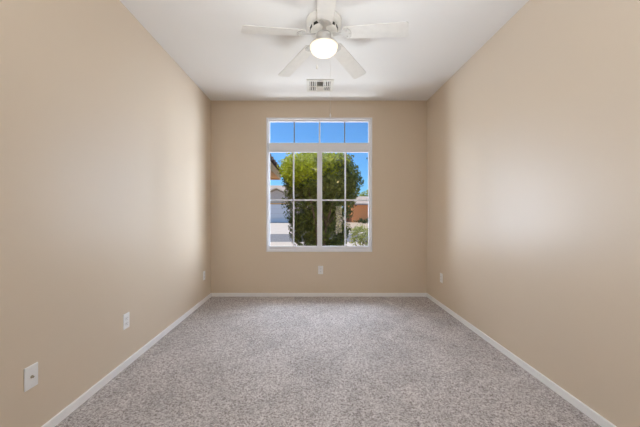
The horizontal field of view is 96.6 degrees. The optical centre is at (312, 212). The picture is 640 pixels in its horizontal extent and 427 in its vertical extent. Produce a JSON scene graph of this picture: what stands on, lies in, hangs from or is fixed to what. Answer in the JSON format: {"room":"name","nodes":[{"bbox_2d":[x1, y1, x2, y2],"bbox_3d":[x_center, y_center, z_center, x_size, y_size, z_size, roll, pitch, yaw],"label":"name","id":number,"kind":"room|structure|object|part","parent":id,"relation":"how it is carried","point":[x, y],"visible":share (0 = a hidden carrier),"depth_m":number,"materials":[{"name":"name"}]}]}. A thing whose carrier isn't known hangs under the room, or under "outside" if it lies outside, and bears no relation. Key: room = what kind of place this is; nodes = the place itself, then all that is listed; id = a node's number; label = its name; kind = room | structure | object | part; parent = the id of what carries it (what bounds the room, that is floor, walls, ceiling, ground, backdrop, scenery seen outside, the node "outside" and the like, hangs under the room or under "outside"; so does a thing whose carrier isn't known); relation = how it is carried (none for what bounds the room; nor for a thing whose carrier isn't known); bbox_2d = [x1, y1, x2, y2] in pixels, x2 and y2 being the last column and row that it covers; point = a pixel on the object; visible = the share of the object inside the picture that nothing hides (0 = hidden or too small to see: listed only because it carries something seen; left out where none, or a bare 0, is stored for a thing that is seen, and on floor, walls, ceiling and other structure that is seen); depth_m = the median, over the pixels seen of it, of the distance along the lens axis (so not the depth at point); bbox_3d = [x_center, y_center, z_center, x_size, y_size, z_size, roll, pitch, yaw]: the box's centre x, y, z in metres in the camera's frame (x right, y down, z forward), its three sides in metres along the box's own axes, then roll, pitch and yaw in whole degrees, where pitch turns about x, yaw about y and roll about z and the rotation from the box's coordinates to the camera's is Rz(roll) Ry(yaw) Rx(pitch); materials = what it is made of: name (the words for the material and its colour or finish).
{"room":"empty bedroom","nodes":[
{"label":"empty bedroom","id":0,"kind":"room"},
{"bbox_2d":[0,0,210,426],"bbox_3d":[-1.525,-0.170,1.904,0.150,2.840,4.608,0,0,0],"label":"wall","id":1,"kind":"structure","parent":0,"point":[105,139],"depth_m":1.86,"materials":[{"name":"beige paint"}]},
{"bbox_2d":[24,362,37,391],"bbox_3d":[-1.442,0.843,1.463,0.016,0.118,0.072,0,0,0],"label":"cable jack","id":2,"kind":"object","parent":1,"relation":"attached to","point":[31,372],"visible":1,"depth_m":1.46,"materials":[{"name":"white plastic"}]},
{"bbox_2d":[41,293,211,426],"bbox_3d":[-1.443,1.171,1.824,0.014,0.062,4.448,0,0,0],"label":"baseboard","id":3,"kind":"structure","parent":1,"relation":"attached to","point":[85,396],"depth_m":2.04,"materials":[{"name":"white paint"}]},
{"bbox_2d":[123,312,129,329],"bbox_3d":[-1.445,0.840,2.210,0.010,0.118,0.072,0,0,0],"label":"power outlet","id":4,"kind":"object","parent":1,"relation":"attached to","point":[126,317],"visible":1,"depth_m":2.20,"materials":[{"name":"white plastic"}]},
{"bbox_2d":[270,153,280,179],"bbox_3d":[-3.835,-1.017,7.606,5.330,4.634,6.716,0,0,0],"label":"roof","id":5,"kind":"object","parent":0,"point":[274,175],"visible":0.02,"depth_m":9.39,"materials":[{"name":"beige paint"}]},
{"bbox_2d":[211,101,426,292],"bbox_3d":[0.085,-0.170,4.108,3.070,2.840,0.120,0,0,0],"label":"wall","id":6,"kind":"structure","parent":0,"point":[240,261],"depth_m":4.05,"materials":[{"name":"beige paint"}]},
{"bbox_2d":[266,118,371,251],"bbox_3d":[0.089,-0.395,4.071,1.504,1.906,0.058,0,0,0],"label":"window","id":7,"kind":"structure","parent":6,"relation":"in","point":[319,148],"depth_m":4.07,"materials":[{"name":"white plastic"}]},
{"bbox_2d":[212,293,425,296],"bbox_3d":[0.085,1.171,4.041,3.042,0.062,0.014,0,0,0],"label":"baseboard","id":8,"kind":"structure","parent":6,"relation":"attached to","point":[213,294],"depth_m":4.03,"materials":[{"name":"white paint"}]},
{"bbox_2d":[318,266,322,273],"bbox_3d":[0.108,0.817,4.043,0.072,0.118,0.010,0,0,0],"label":"power outlet","id":9,"kind":"object","parent":6,"relation":"attached to","point":[320,268],"visible":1,"depth_m":4.04,"materials":[{"name":"white plastic"}]},
{"bbox_2d":[120,0,528,100],"bbox_3d":[0.100,-1.650,-1.171,6.500,0.120,10.758,0,0,0],"label":"ceiling","id":10,"kind":"structure","parent":0,"point":[205,38],"depth_m":2.67,"materials":[{"name":"white paint"}]},
{"bbox_2d":[307,80,333,91],"bbox_3d":[0.088,-1.584,3.570,0.330,0.014,0.330,0,0,0],"label":"ceiling vent","id":11,"kind":"object","parent":10,"relation":"in","point":[312,85],"visible":1,"depth_m":3.56,"materials":[{"name":"white metal"}]},
{"bbox_2d":[241,0,408,117],"bbox_3d":[0.090,-1.179,2.312,1.296,0.821,1.235,0,0,0],"label":"ceiling fan","id":12,"kind":"object","parent":10,"relation":"hanging from","point":[323,24],"visible":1,"depth_m":2.28,"materials":[{"name":"white wood"}]},
{"bbox_3d":[-0.305,-1.420,2.232,0.500,0.098,0.138,0,0,-18],"label":"blade","id":13,"kind":"part","parent":12,"relation":"part of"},
{"bbox_3d":[-0.154,-1.420,2.696,0.138,0.098,0.500,0,0,-36],"label":"blade","id":14,"kind":"part","parent":12,"relation":"part of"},
{"bbox_3d":[0.090,-1.504,2.360,0.226,0.056,0.226,0,0,0],"label":"motor","id":15,"kind":"part","parent":12,"relation":"part of","materials":[{"name":"white metal"}]},
{"bbox_3d":[0.090,-1.339,2.360,0.228,0.075,0.228,0,0,0],"label":"lamp shade","id":16,"kind":"part","parent":12,"relation":"part of","materials":[{"name":"white glass"}]},
{"bbox_3d":[0.090,-1.420,1.945,0.138,0.098,0.500,0,0,0],"label":"blade","id":17,"kind":"part","parent":12,"relation":"part of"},
{"bbox_3d":[0.334,-1.420,2.696,0.138,0.098,0.500,0,0,36],"label":"blade","id":18,"kind":"part","parent":12,"relation":"part of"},
{"bbox_3d":[0.485,-1.420,2.232,0.500,0.098,0.138,0,0,18],"label":"blade","id":19,"kind":"part","parent":12,"relation":"part of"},
{"bbox_2d":[55,297,600,426],"bbox_3d":[0.100,1.241,-1.241,6.500,0.098,10.618,0,0,0],"label":"floor","id":20,"kind":"structure","parent":0,"point":[232,361],"depth_m":2.11,"materials":[{"name":"carpet"}]},
{"bbox_2d":[427,0,639,426],"bbox_3d":[1.695,-0.170,1.904,0.150,2.840,4.608,0,0,0],"label":"wall","id":21,"kind":"structure","parent":0,"point":[533,143],"depth_m":1.93,"materials":[{"name":"beige paint"}]},
{"bbox_2d":[426,293,616,426],"bbox_3d":[1.613,1.171,1.824,0.014,0.062,4.448,0,0,0],"label":"baseboard","id":22,"kind":"structure","parent":21,"relation":"attached to","point":[571,399],"depth_m":2.04,"materials":[{"name":"white paint"}]},
{"label":"outside","id":23,"kind":"structure","parent":0,"visible":0},
{"bbox_2d":[270,223,292,233],"bbox_3d":[-5.000,1.400,26.700,9.000,0.200,19.000,0,0,0],"label":"driveway","id":24,"kind":"structure","parent":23,"point":[275,228],"depth_m":23.16,"materials":[{"name":"concrete"}]},
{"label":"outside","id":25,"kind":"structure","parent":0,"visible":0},
{"bbox_2d":[334,216,367,233],"bbox_3d":[0.000,1.420,62.104,120.000,0.200,115.792,0,0,0],"label":"ground","id":26,"kind":"structure","parent":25,"point":[352,225],"depth_m":31.35,"materials":[{"name":"white concrete"}]},
{"bbox_2d":[270,185,322,222],"bbox_3d":[-5.500,-1.425,42.300,18.000,5.450,12.800,0,0,0],"label":"house","id":27,"kind":"structure","parent":26,"relation":"on","point":[276,191],"depth_m":36.14,"materials":[{"name":"paint"}]},
{"bbox_2d":[277,153,364,245],"bbox_3d":[0.179,-0.187,7.440,2.253,3.026,2.304,0,0,0],"label":"leafy bush","id":28,"kind":"object","parent":26,"relation":"on","point":[305,165],"visible":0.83,"depth_m":7.27,"materials":[{"name":"green plant"}]},
{"bbox_2d":[346,196,367,221],"bbox_3d":[9.600,-0.525,41.500,9.600,3.650,7.800,0,0,0],"label":"house","id":29,"kind":"structure","parent":26,"relation":"on","point":[360,211],"depth_m":38.00,"materials":[{"name":"paint"}]},
{"bbox_2d":[349,224,367,245],"bbox_3d":[1.624,0.841,9.316,0.936,0.960,0.911,0,0,0],"label":"shrub","id":30,"kind":"object","parent":26,"relation":"on","point":[354,231],"visible":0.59,"depth_m":9.21,"materials":[{"name":"green plant"}]},
{"bbox_2d":[354,218,367,223],"bbox_3d":[7.989,0.941,34.005,6.509,0.849,1.087,0,0,0],"label":"clipped hedge","id":31,"kind":"object","parent":26,"relation":"on","point":[361,219],"visible":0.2,"depth_m":33.84,"materials":[{"name":"green plant"}]},
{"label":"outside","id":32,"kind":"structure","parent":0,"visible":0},
{"bbox_2d":[270,242,367,245],"bbox_3d":[0.000,1.400,11.700,120.000,0.200,1.800,0,0,0],"label":"sidewalk","id":33,"kind":"structure","parent":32,"point":[271,243],"depth_m":11.58,"materials":[{"name":"concrete"}]},
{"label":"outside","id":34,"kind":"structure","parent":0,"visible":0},
{"bbox_2d":[270,234,366,241],"bbox_3d":[0.000,1.412,14.900,120.000,0.200,4.600,0,0,0],"label":"street","id":35,"kind":"structure","parent":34,"point":[273,237],"depth_m":14.38,"materials":[{"name":"grey asphalt"}]}
]}

